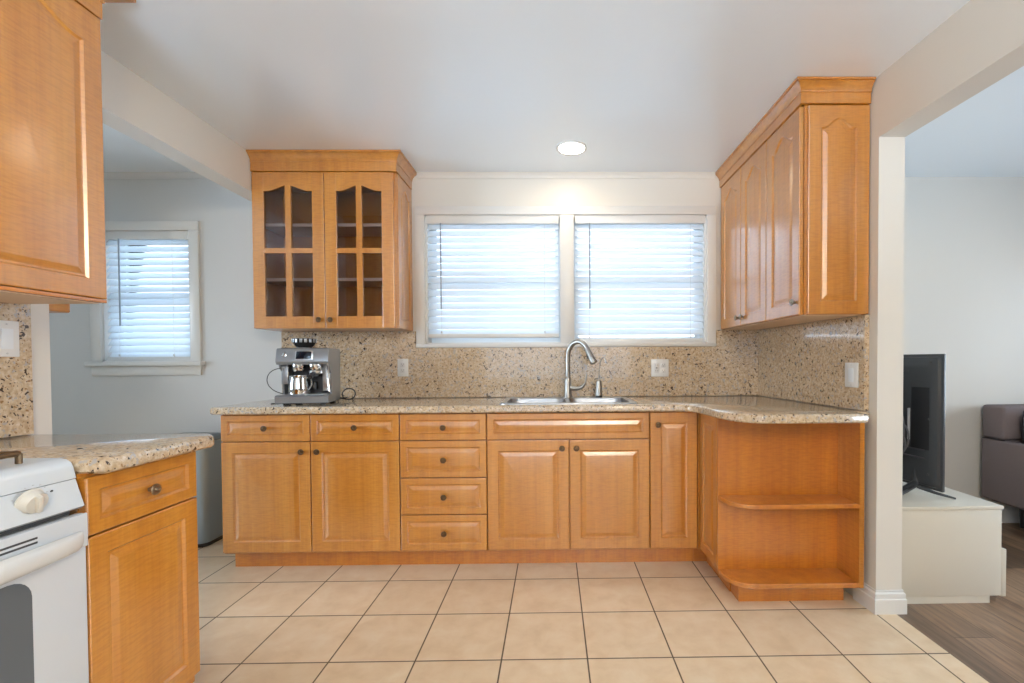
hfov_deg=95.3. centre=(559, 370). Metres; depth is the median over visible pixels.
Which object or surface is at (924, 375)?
television
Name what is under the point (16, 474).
cooktop
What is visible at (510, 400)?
sink
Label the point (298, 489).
base cabinet
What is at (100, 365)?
window
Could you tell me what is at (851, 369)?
wall switch
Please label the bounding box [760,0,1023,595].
wall
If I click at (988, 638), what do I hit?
floor
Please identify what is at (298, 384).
milk jug
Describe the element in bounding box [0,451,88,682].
gas range
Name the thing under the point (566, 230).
window
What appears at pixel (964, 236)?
wall
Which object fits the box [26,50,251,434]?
wall
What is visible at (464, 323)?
window blind
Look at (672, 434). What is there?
base cabinet
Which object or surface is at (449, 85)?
ceiling
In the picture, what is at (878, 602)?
baseboard
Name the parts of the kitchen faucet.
spout, lever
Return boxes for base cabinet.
[69,451,199,682]
[221,413,405,566]
[400,413,489,564]
[487,412,649,563]
[647,411,696,561]
[693,413,730,591]
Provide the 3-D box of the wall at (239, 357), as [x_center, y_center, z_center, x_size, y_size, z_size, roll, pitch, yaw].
[-1.595,-0.108,3.196,6.100,2.416,0.150,0,1,-1]
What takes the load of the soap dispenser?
on the sink
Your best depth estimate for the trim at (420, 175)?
3.11 m
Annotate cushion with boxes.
[1021,410,1023,443]
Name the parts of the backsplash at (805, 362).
panel, panel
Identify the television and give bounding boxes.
[902,354,955,499]
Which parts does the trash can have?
lid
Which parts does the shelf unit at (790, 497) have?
panel, shelf, shelf, panel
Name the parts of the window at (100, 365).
sash, pane, sill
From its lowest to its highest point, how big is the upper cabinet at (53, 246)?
1.061 m
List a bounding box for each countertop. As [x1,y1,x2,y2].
[0,433,213,473]
[210,395,869,423]
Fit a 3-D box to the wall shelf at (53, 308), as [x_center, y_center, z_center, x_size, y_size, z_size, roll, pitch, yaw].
[-2.087,-0.200,1.422,0.268,0.132,0.910,0,1,-1]
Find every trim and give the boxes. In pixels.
[104,172,206,178]
[417,172,714,178]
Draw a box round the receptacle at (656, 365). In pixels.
[654,363,658,372]
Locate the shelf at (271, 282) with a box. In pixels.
[267,278,381,286]
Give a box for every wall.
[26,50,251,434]
[49,175,722,434]
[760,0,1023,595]
[903,177,1023,506]
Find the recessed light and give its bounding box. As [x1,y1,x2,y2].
[556,140,586,155]
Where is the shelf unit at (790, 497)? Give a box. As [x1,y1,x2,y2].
[717,418,864,601]
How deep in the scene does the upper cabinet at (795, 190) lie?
2.14 m
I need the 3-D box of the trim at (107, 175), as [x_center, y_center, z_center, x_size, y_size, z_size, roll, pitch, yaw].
[-3.313,-1.286,3.064,2.675,0.036,0.022,0,1,-1]
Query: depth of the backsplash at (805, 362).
3.11 m
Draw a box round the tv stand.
[902,482,1005,603]
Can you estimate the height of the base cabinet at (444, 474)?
0.874 m
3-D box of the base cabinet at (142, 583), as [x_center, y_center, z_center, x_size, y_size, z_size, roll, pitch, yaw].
[-1.491,0.697,1.346,0.662,0.874,0.363,0,1,-1]
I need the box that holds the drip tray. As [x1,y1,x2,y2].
[274,393,334,403]
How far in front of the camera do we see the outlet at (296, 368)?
2.64 m
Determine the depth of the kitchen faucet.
2.94 m
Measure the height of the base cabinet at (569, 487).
0.874 m
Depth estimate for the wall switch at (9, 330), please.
1.52 m
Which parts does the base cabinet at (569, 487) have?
door, door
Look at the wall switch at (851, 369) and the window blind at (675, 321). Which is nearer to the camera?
the wall switch at (851, 369)
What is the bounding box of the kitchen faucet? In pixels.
[563,339,596,397]
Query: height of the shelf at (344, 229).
0.018 m
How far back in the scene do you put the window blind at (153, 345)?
3.12 m
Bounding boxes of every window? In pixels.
[84,221,204,375]
[415,206,715,347]
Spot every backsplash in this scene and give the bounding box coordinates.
[0,302,33,437]
[281,315,868,410]
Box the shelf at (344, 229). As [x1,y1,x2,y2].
[266,223,381,236]
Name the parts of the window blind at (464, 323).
rail, ladder cord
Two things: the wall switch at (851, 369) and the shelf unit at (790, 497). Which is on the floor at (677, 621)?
the shelf unit at (790, 497)
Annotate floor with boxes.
[193,539,988,682]
[897,523,1023,682]
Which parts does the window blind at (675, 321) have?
rail, ladder cord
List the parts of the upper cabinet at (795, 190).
door, door, door, knob, crown moulding, panel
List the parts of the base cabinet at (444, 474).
drawer, drawer, drawer, drawer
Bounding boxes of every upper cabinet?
[0,0,135,303]
[246,150,416,331]
[715,76,875,329]
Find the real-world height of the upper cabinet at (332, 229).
1.054 m
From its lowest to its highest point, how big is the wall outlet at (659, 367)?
0.118 m
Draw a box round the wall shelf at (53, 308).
[49,304,69,312]
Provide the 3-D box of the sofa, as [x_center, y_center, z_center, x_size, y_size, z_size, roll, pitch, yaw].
[3.952,0.657,2.799,2.027,0.838,0.900,0,1,-1]
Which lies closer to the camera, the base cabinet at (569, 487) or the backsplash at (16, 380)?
the backsplash at (16, 380)
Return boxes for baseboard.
[853,583,906,614]
[1002,507,1019,522]
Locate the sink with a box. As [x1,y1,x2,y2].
[499,397,636,412]
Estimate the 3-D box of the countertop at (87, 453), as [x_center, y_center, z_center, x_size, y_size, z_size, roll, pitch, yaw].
[-1.483,0.240,1.376,0.686,0.037,0.435,0,1,-1]
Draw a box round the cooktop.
[0,458,75,495]
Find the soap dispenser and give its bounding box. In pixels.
[595,357,606,397]
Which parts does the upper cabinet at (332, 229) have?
door, crown moulding, door, panel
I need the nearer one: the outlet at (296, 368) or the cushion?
the outlet at (296, 368)
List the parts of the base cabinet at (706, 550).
door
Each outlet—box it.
[292,365,304,371]
[397,359,407,375]
[651,359,668,376]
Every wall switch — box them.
[0,320,19,356]
[845,363,858,387]
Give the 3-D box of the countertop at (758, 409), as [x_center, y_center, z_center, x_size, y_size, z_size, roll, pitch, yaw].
[-0.231,0.210,2.573,3.303,0.040,1.143,0,1,-1]
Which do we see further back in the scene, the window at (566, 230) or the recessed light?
the window at (566, 230)
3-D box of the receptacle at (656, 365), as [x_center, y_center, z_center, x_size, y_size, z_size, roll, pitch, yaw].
[0.654,-0.015,3.126,0.033,0.068,0.002,0,1,-1]
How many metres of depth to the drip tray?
2.62 m
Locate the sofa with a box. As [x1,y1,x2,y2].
[982,404,1023,527]
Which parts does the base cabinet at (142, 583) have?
drawer, door, knob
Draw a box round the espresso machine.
[267,338,355,404]
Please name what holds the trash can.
on the floor at (677, 621)
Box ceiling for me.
[100,0,1023,176]
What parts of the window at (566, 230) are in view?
sash, sill, sash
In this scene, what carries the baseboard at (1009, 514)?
attached to the wall at (964, 236)
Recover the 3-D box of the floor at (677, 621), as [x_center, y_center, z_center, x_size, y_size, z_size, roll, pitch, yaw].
[-1.527,1.181,0.448,6.145,0.060,5.695,0,1,-1]
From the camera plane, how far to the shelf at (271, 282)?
2.92 m
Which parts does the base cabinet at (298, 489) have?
knob, drawer, door, drawer, door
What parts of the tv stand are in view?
drawer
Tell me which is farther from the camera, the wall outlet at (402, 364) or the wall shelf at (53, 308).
the wall outlet at (402, 364)
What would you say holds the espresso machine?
on the countertop at (758, 409)
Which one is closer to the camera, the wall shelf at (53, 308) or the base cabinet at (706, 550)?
the wall shelf at (53, 308)
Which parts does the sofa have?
armrest, backrest, frame, leg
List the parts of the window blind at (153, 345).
ladder cord, rail, ladder cord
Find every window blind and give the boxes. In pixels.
[105,231,190,359]
[426,216,558,337]
[575,216,704,341]
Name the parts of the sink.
bowl, bowl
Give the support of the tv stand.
on the floor at (988, 638)
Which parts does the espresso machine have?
milk probe cord, panel, portafilter handle, panel, power cord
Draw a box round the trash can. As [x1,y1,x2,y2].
[177,432,222,547]
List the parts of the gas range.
knob, handle, control panel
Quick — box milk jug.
[288,375,311,394]

